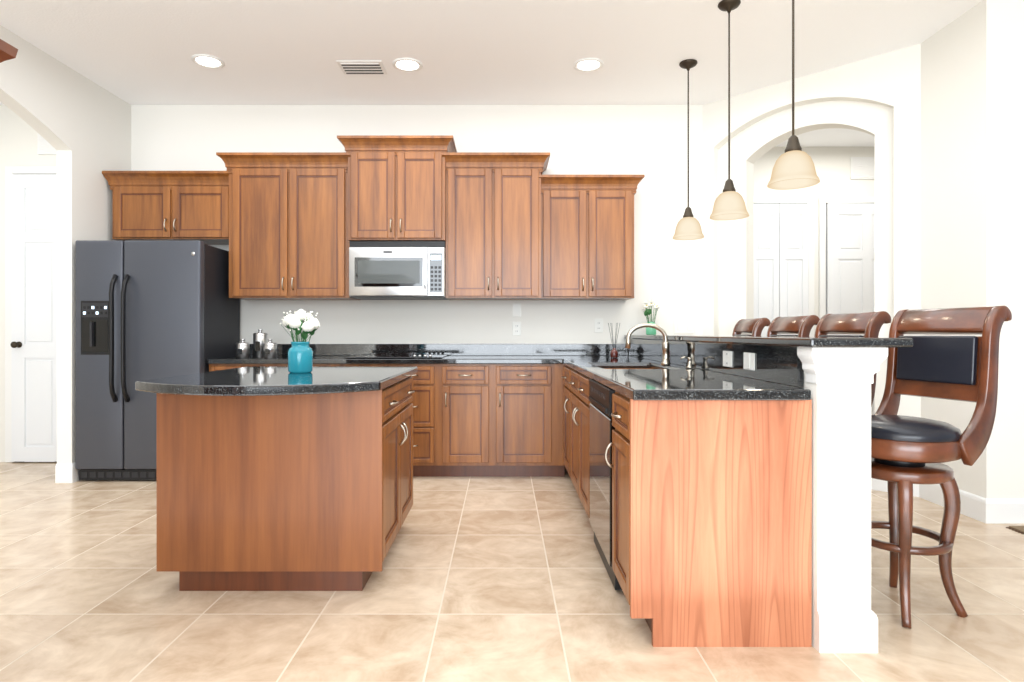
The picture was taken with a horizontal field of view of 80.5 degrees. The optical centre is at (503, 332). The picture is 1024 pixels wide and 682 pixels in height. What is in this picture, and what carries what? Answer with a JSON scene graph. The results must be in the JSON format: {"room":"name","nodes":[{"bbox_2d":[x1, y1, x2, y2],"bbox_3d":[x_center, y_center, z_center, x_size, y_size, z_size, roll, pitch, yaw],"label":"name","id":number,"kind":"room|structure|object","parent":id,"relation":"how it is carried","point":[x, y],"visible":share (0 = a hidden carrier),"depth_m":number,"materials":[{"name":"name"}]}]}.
{"room":"kitchen","nodes":[
{"label":"kitchen","id":0,"kind":"room"},
{"bbox_2d":[0,25,130,462],"bbox_3d":[-3.225,-0.420,-0.925,0.110,3.040,12.150,0,0,0],"label":"wall","id":1,"kind":"structure","parent":0,"point":[79,123],"depth_m":4.44,"materials":[{"name":"white paint"}]},
{"bbox_2d":[55,463,80,482],"bbox_3d":[-3.978,1.030,4.787,1.645,0.140,0.725,0,0,0],"label":"baseboard","id":2,"kind":"structure","parent":1,"relation":"attached to","point":[66,472],"depth_m":4.42,"materials":[{"name":"white wood"}]},
{"bbox_2d":[0,105,702,461],"bbox_3d":[-1.375,-0.420,5.225,6.850,3.040,0.150,0,0,0],"label":"wall","id":3,"kind":"structure","parent":0,"point":[650,141],"depth_m":5.15,"materials":[{"name":"white paint"}]},
{"bbox_2d":[5,166,56,461],"bbox_3d":[-3.745,-0.158,5.092,0.970,2.515,0.108,0,0,0],"label":"room door","id":4,"kind":"structure","parent":3,"relation":"in","point":[30,313],"depth_m":5.11,"materials":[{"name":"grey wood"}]},
{"bbox_2d":[108,183,181,240],"bbox_3d":[-2.857,-0.965,4.983,0.546,0.430,0.327,0,0,0],"label":"upper cabinet","id":5,"kind":"object","parent":3,"relation":"attached to","point":[140,211],"depth_m":4.82,"materials":[{"name":"brown wood"}]},
{"bbox_2d":[182,183,225,244],"bbox_3d":[-2.443,-0.965,4.983,0.546,0.430,0.327,0,0,0],"label":"upper cabinet","id":6,"kind":"object","parent":3,"relation":"attached to","point":[203,204],"depth_m":4.83,"materials":[{"name":"brown wood"}]},
{"bbox_2d":[226,163,358,299],"bbox_3d":[-1.692,-0.792,4.953,0.955,1.030,0.387,0,0,0],"label":"upper cabinet","id":7,"kind":"object","parent":3,"relation":"attached to","point":[286,222],"depth_m":4.77,"materials":[{"name":"brown wood"}]},
{"bbox_2d":[346,147,449,242],"bbox_3d":[-0.835,-1.075,4.928,0.760,0.696,0.437,0,0,0],"label":"upper cabinet","id":8,"kind":"object","parent":3,"relation":"attached to","point":[393,193],"depth_m":4.72,"materials":[{"name":"brown wood"}]},
{"bbox_2d":[349,241,447,299],"bbox_3d":[-0.835,-0.501,4.920,0.754,0.443,0.454,0,0,0],"label":"microwave","id":9,"kind":"object","parent":8,"relation":"attached to","point":[397,270],"visible":0.98,"depth_m":4.73,"materials":[{"name":"silver metal"}]},
{"bbox_2d":[250,343,626,354],"bbox_3d":[-0.577,0.144,5.136,3.275,0.099,0.021,0,0,0],"label":"backsplash","id":10,"kind":"structure","parent":3,"relation":"attached to","point":[282,349],"depth_m":5.13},
{"bbox_2d":[446,163,541,299],"bbox_3d":[-0.078,-0.792,4.953,0.755,1.030,0.387,0,0,0],"label":"upper cabinet","id":11,"kind":"object","parent":3,"relation":"attached to","point":[502,225],"depth_m":4.77,"materials":[{"name":"brown wood"}]},
{"bbox_2d":[513,303,520,316],"bbox_3d":[0.116,-0.195,5.142,0.072,0.118,0.014,0,0,0],"label":"outlet","id":12,"kind":"object","parent":3,"relation":"attached to","point":[516,306],"depth_m":5.14,"materials":[{"name":"white plastic"}]},
{"bbox_2d":[513,322,520,335],"bbox_3d":[0.116,-0.035,5.145,0.072,0.118,0.007,0,0,0],"label":"outlet","id":13,"kind":"object","parent":3,"relation":"attached to","point":[516,325],"depth_m":5.14,"materials":[{"name":"white plastic"}]},
{"bbox_2d":[542,187,636,299],"bbox_3d":[0.675,-0.714,4.983,0.750,0.873,0.327,0,0,0],"label":"upper cabinet","id":14,"kind":"object","parent":3,"relation":"attached to","point":[588,232],"depth_m":4.83,"materials":[{"name":"brown wood"}]},
{"bbox_2d":[595,319,602,332],"bbox_3d":[0.815,-0.060,5.145,0.072,0.118,0.007,0,0,0],"label":"outlet","id":15,"kind":"object","parent":3,"relation":"attached to","point":[598,322],"depth_m":5.14,"materials":[{"name":"white plastic"}]},
{"bbox_2d":[674,320,694,333],"bbox_3d":[1.543,-0.052,5.145,0.175,0.120,0.008,0,0,0],"label":"outlet","id":16,"kind":"object","parent":3,"relation":"attached to","point":[684,326],"depth_m":5.14,"materials":[{"name":"white plastic"}]},
{"bbox_2d":[0,0,982,146],"bbox_3d":[0.000,-2.000,1.250,14.000,0.120,16.500,0,0,0],"label":"ceiling","id":17,"kind":"structure","parent":0,"point":[463,52],"depth_m":4.08,"materials":[{"name":"white paint"}]},
{"bbox_2d":[191,54,224,68],"bbox_3d":[-2.106,-1.934,4.314,0.218,0.010,0.218,0,0,0],"label":"recessed light","id":18,"kind":"object","parent":17,"relation":"in","point":[207,61],"visible":0.98,"depth_m":4.31,"materials":[{"name":"white glass"}]},
{"bbox_2d":[336,60,386,73],"bbox_3d":[-1.028,-1.933,4.410,0.325,0.012,0.220,0,0,0],"label":"ceiling vent","id":19,"kind":"object","parent":17,"relation":"in","point":[361,66],"visible":1,"depth_m":4.38,"materials":[{"name":"white metal"}]},
{"bbox_2d":[392,58,422,71],"bbox_3d":[-0.691,-1.934,4.369,0.218,0.010,0.218,0,0,0],"label":"recessed light","id":20,"kind":"object","parent":17,"relation":"in","point":[407,64],"visible":0.98,"depth_m":4.36,"materials":[{"name":"white glass"}]},
{"bbox_2d":[573,58,603,71],"bbox_3d":[0.617,-1.934,4.369,0.218,0.010,0.218,0,0,0],"label":"recessed light","id":21,"kind":"object","parent":17,"relation":"in","point":[588,64],"visible":1,"depth_m":4.36,"materials":[{"name":"white glass"}]},
{"bbox_2d":[672,59,703,239],"bbox_3d":[1.330,-1.310,4.340,0.220,1.259,0.220,0,0,0],"label":"pendant light","id":22,"kind":"object","parent":17,"relation":"hanging from","point":[688,226],"visible":1,"depth_m":4.30,"materials":[{"name":"beige glass"}]},
{"bbox_2d":[710,0,748,220],"bbox_3d":[1.330,-1.310,3.555,0.220,1.259,0.220,0,0,0],"label":"pendant light","id":23,"kind":"object","parent":17,"relation":"hanging from","point":[729,203],"visible":1,"depth_m":3.53,"materials":[{"name":"beige glass"}]},
{"bbox_2d":[767,0,819,189],"bbox_3d":[1.330,-1.310,2.770,0.220,1.259,0.220,0,0,0],"label":"pendant light","id":24,"kind":"object","parent":17,"relation":"hanging from","point":[794,167],"visible":1,"depth_m":2.74,"materials":[{"name":"beige glass"}]},
{"bbox_2d":[0,462,1023,681],"bbox_3d":[0.000,1.160,1.250,14.000,0.120,16.500,0,0,0],"label":"floor","id":25,"kind":"structure","parent":0,"point":[491,579],"depth_m":2.39,"materials":[{"name":"tile"}]},
{"bbox_2d":[0,39,17,62],"bbox_3d":[-1.605,0.170,1.025,0.610,1.860,1.190,0,0,0],"label":"hutch","id":26,"kind":"object","parent":25,"relation":"on","point":[8,51],"visible":1,"depth_m":1.59,"materials":[{"name":"brown wood"}]},
{"bbox_2d":[75,240,239,479],"bbox_3d":[-2.685,0.204,4.739,0.920,1.768,0.762,0,0,0],"label":"fridge","id":27,"kind":"object","parent":25,"relation":"on","point":[149,309],"visible":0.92,"depth_m":4.43,"materials":[{"name":"grey metal"}]},
{"bbox_2d":[157,371,417,590],"bbox_3d":[-0.964,0.667,2.991,0.977,0.867,0.919,0,0,0],"label":"kitchen island","id":28,"kind":"object","parent":25,"relation":"on","point":[276,479],"depth_m":2.53,"materials":[{"name":"brown wood"}]},
{"bbox_2d":[135,367,417,398],"bbox_3d":[-0.984,0.213,2.845,0.983,0.038,1.270,0,0,0],"label":"island countertop","id":29,"kind":"structure","parent":28,"relation":"on","point":[243,382],"depth_m":2.51,"materials":[{"name":"black stone"}]},
{"bbox_2d":[279,309,319,372],"bbox_3d":[-0.989,0.039,2.960,0.188,0.309,0.182,0,0,0],"label":"vase","id":30,"kind":"object","parent":29,"relation":"on","point":[300,351],"visible":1,"depth_m":2.91,"materials":[{"name":"teal glass"}]},
{"bbox_2d":[413,403,438,476],"bbox_3d":[-0.686,0.666,4.838,0.397,0.867,0.617,0,0,0],"label":"base cabinet","id":31,"kind":"object","parent":25,"relation":"on","point":[425,415],"depth_m":4.54,"materials":[{"name":"brown wood"}]},
{"bbox_2d":[439,403,494,476],"bbox_3d":[-0.284,0.666,4.838,0.408,0.867,0.617,0,0,0],"label":"base cabinet","id":32,"kind":"object","parent":25,"relation":"on","point":[466,430],"depth_m":4.54,"materials":[{"name":"brown wood"}]},
{"bbox_2d":[495,403,558,476],"bbox_3d":[0.195,0.666,4.838,0.550,0.867,0.617,0,0,0],"label":"base cabinet","id":33,"kind":"object","parent":25,"relation":"on","point":[526,434],"depth_m":4.54,"materials":[{"name":"brown wood"}]},
{"bbox_2d":[559,403,566,476],"bbox_3d":[0.763,0.666,4.289,0.634,0.867,0.438,0,0,0],"label":"base cabinet","id":34,"kind":"object","parent":25,"relation":"on","point":[562,406],"depth_m":4.55,"materials":[{"name":"brown wood"}]},
{"bbox_2d":[567,403,582,503],"bbox_3d":[0.763,0.666,3.612,0.634,0.867,0.917,0,0,0],"label":"base cabinet","id":35,"kind":"object","parent":25,"relation":"on","point":[574,410],"depth_m":3.79,"materials":[{"name":"brown wood"}]},
{"bbox_2d":[583,403,606,569],"bbox_3d":[0.763,0.666,2.835,0.634,0.867,0.786,0,0,0],"label":"dishwasher","id":36,"kind":"object","parent":25,"relation":"on","point":[594,414],"depth_m":2.90,"materials":[{"name":"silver metal"}]},
{"bbox_2d":[607,403,811,646],"bbox_3d":[0.763,0.666,2.316,0.634,0.867,0.402,0,0,0],"label":"base cabinet","id":37,"kind":"object","parent":25,"relation":"on","point":[693,487],"depth_m":2.11,"materials":[{"name":"brown wood"}]},
{"bbox_2d":[207,355,811,402],"bbox_3d":[-0.577,0.214,3.611,3.275,0.038,3.072,0,0,0],"label":"countertop","id":38,"kind":"structure","parent":37,"relation":"on","point":[452,378],"depth_m":4.52,"materials":[{"name":"black stone"}]},
{"bbox_2d":[235,339,249,357],"bbox_3d":[-2.000,0.119,4.640,0.103,0.147,0.104,0,0,0],"label":"canister","id":39,"kind":"object","parent":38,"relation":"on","point":[242,349],"visible":1,"depth_m":4.60,"materials":[{"name":"silver metal"}]},
{"bbox_2d":[253,329,267,357],"bbox_3d":[-1.905,0.082,4.740,0.107,0.222,0.108,0,0,0],"label":"canister","id":40,"kind":"object","parent":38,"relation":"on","point":[259,338],"visible":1,"depth_m":4.70,"materials":[{"name":"silver metal"}]},
{"bbox_2d":[263,339,276,357],"bbox_3d":[-1.790,0.119,4.640,0.103,0.147,0.104,0,0,0],"label":"canister","id":41,"kind":"object","parent":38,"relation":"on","point":[269,348],"visible":1,"depth_m":4.60,"materials":[{"name":"silver metal"}]},
{"bbox_2d":[343,351,446,358],"bbox_3d":[-0.840,0.182,4.850,0.740,0.024,0.460,0,0,0],"label":"cooktop","id":42,"kind":"object","parent":38,"relation":"in","point":[358,354],"depth_m":4.97,"materials":[{"name":"black glass"}]},
{"bbox_2d":[608,323,619,357],"bbox_3d":[0.860,0.058,4.680,0.093,0.270,0.060,0,0,0],"label":"reed diffuser","id":43,"kind":"object","parent":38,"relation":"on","point":[614,353],"visible":1,"depth_m":4.67,"materials":[{"name":"red glass"}]},
{"bbox_2d":[680,356,693,367],"bbox_3d":[1.004,0.161,3.300,0.072,0.065,0.039,0,0,0],"label":"soap dispenser","id":44,"kind":"object","parent":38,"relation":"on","point":[689,362],"visible":1,"depth_m":3.29,"materials":[{"name":"silver metal"}]},
{"bbox_2d":[732,318,770,335],"bbox_3d":[1.596,0.502,4.398,0.527,1.213,0.426,0,0,2],"label":"bar stool","id":45,"kind":"object","parent":25,"relation":"on","point":[747,327],"visible":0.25,"depth_m":4.29,"materials":[{"name":"brown wood"}]},
{"bbox_2d":[631,347,887,652],"bbox_3d":[1.180,0.575,3.600,0.258,1.050,3.092,0,0,0],"label":"wall","id":46,"kind":"structure","parent":25,"relation":"on","point":[838,382],"depth_m":2.09,"materials":[{"name":"white paint"}]},
{"bbox_2d":[627,339,803,386],"bbox_3d":[1.074,0.123,3.652,0.023,0.142,2.944,0,0,0],"label":"backsplash","id":47,"kind":"structure","parent":46,"relation":"attached to","point":[777,364],"depth_m":2.83,"materials":[{"name":"black stone"}]},
{"bbox_2d":[723,351,732,366],"bbox_3d":[1.058,0.123,2.850,0.007,0.075,0.115,0,0,0],"label":"outlet","id":48,"kind":"object","parent":46,"relation":"attached to","point":[727,355],"depth_m":2.83,"materials":[{"name":"white plastic"}]},
{"bbox_2d":[743,352,754,370],"bbox_3d":[1.058,0.123,2.600,0.008,0.075,0.115,0,0,0],"label":"outlet","id":49,"kind":"object","parent":46,"relation":"attached to","point":[748,361],"depth_m":2.59,"materials":[{"name":"white plastic"}]},
{"bbox_2d":[624,335,912,347],"bbox_3d":[1.202,0.033,3.583,0.345,0.032,3.126,0,0,0],"label":"bar","id":50,"kind":"object","parent":46,"relation":"on","point":[839,342],"visible":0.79,"depth_m":2.19,"materials":[{"name":"stone"}]},
{"bbox_2d":[642,300,659,334],"bbox_3d":[1.199,-0.126,4.898,0.138,0.285,0.204,0,0,0],"label":"vase","id":51,"kind":"object","parent":50,"relation":"on","point":[649,330],"visible":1,"depth_m":4.88,"materials":[{"name":"green glass"}]},
{"bbox_2d":[767,315,819,336],"bbox_3d":[1.596,0.502,3.752,0.527,1.213,0.426,0,0,-2],"label":"bar stool","id":52,"kind":"object","parent":25,"relation":"on","point":[801,326],"visible":0.23,"depth_m":3.68,"materials":[{"name":"brown wood"}]},
{"bbox_2d":[814,311,890,406],"bbox_3d":[1.596,0.502,3.106,0.527,1.213,0.426,0,0,-6],"label":"bar stool","id":53,"kind":"object","parent":25,"relation":"on","point":[868,324],"visible":0.19,"depth_m":3.04,"materials":[{"name":"brown wood"}]},
{"bbox_2d":[871,306,1011,627],"bbox_3d":[1.654,0.502,2.457,0.527,1.213,0.426,0,0,-18],"label":"bar stool","id":54,"kind":"object","parent":25,"relation":"on","point":[907,452],"visible":0.88,"depth_m":2.35,"materials":[{"name":"brown wood"}]},
{"bbox_2d":[1006,526,1023,533],"bbox_3d":[3.380,1.093,3.135,1.090,0.013,0.570,0,0,0],"label":"mat","id":55,"kind":"object","parent":25,"relation":"on","point":[1020,529],"visible":1,"depth_m":3.37,"materials":[{"name":"brown"}]},
{"bbox_2d":[703,43,920,416],"bbox_3d":[2.335,-0.420,4.685,0.240,3.040,1.556,0,0,-45],"label":"wall","id":56,"kind":"structure","parent":0,"point":[878,97],"depth_m":4.45,"materials":[{"name":"white paint"}]},
{"bbox_2d":[754,147,874,334],"bbox_3d":[3.665,-0.420,6.360,3.470,3.040,0.120,0,0,0],"label":"wall","id":57,"kind":"structure","parent":0,"point":[832,166],"depth_m":6.30,"materials":[{"name":"white paint"}]},
{"bbox_2d":[754,197,813,336],"bbox_3d":[2.865,-0.158,6.271,0.740,2.515,0.050,0,0,0],"label":"door","id":58,"kind":"structure","parent":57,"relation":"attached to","point":[783,256],"depth_m":6.27,"materials":[{"name":"white wood"}]},
{"bbox_2d":[819,197,874,414],"bbox_3d":[3.770,-0.158,6.242,0.960,2.515,0.108,0,0,0],"label":"room door","id":59,"kind":"structure","parent":57,"relation":"in","point":[846,254],"depth_m":6.26,"materials":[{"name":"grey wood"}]},
{"bbox_2d":[850,157,874,178],"bbox_3d":[3.770,-1.715,6.291,0.300,0.230,0.014,0,0,0],"label":"air vent","id":60,"kind":"object","parent":57,"relation":"in","point":[862,167],"visible":0.71,"depth_m":6.29,"materials":[{"name":"white"}]},
{"bbox_2d":[921,0,1023,498],"bbox_3d":[4.100,-0.420,3.890,2.600,3.040,0.780,0,0,0],"label":"wall","id":61,"kind":"structure","parent":0,"point":[972,157],"depth_m":3.54,"materials":[{"name":"white paint"}]},
{"bbox_2d":[871,478,1023,523],"bbox_3d":[3.545,1.030,4.317,3.711,0.140,1.665,0,0,0],"label":"baseboard","id":62,"kind":"structure","parent":61,"relation":"attached to","point":[992,511],"depth_m":3.54,"materials":[{"name":"white wood"}]}
]}

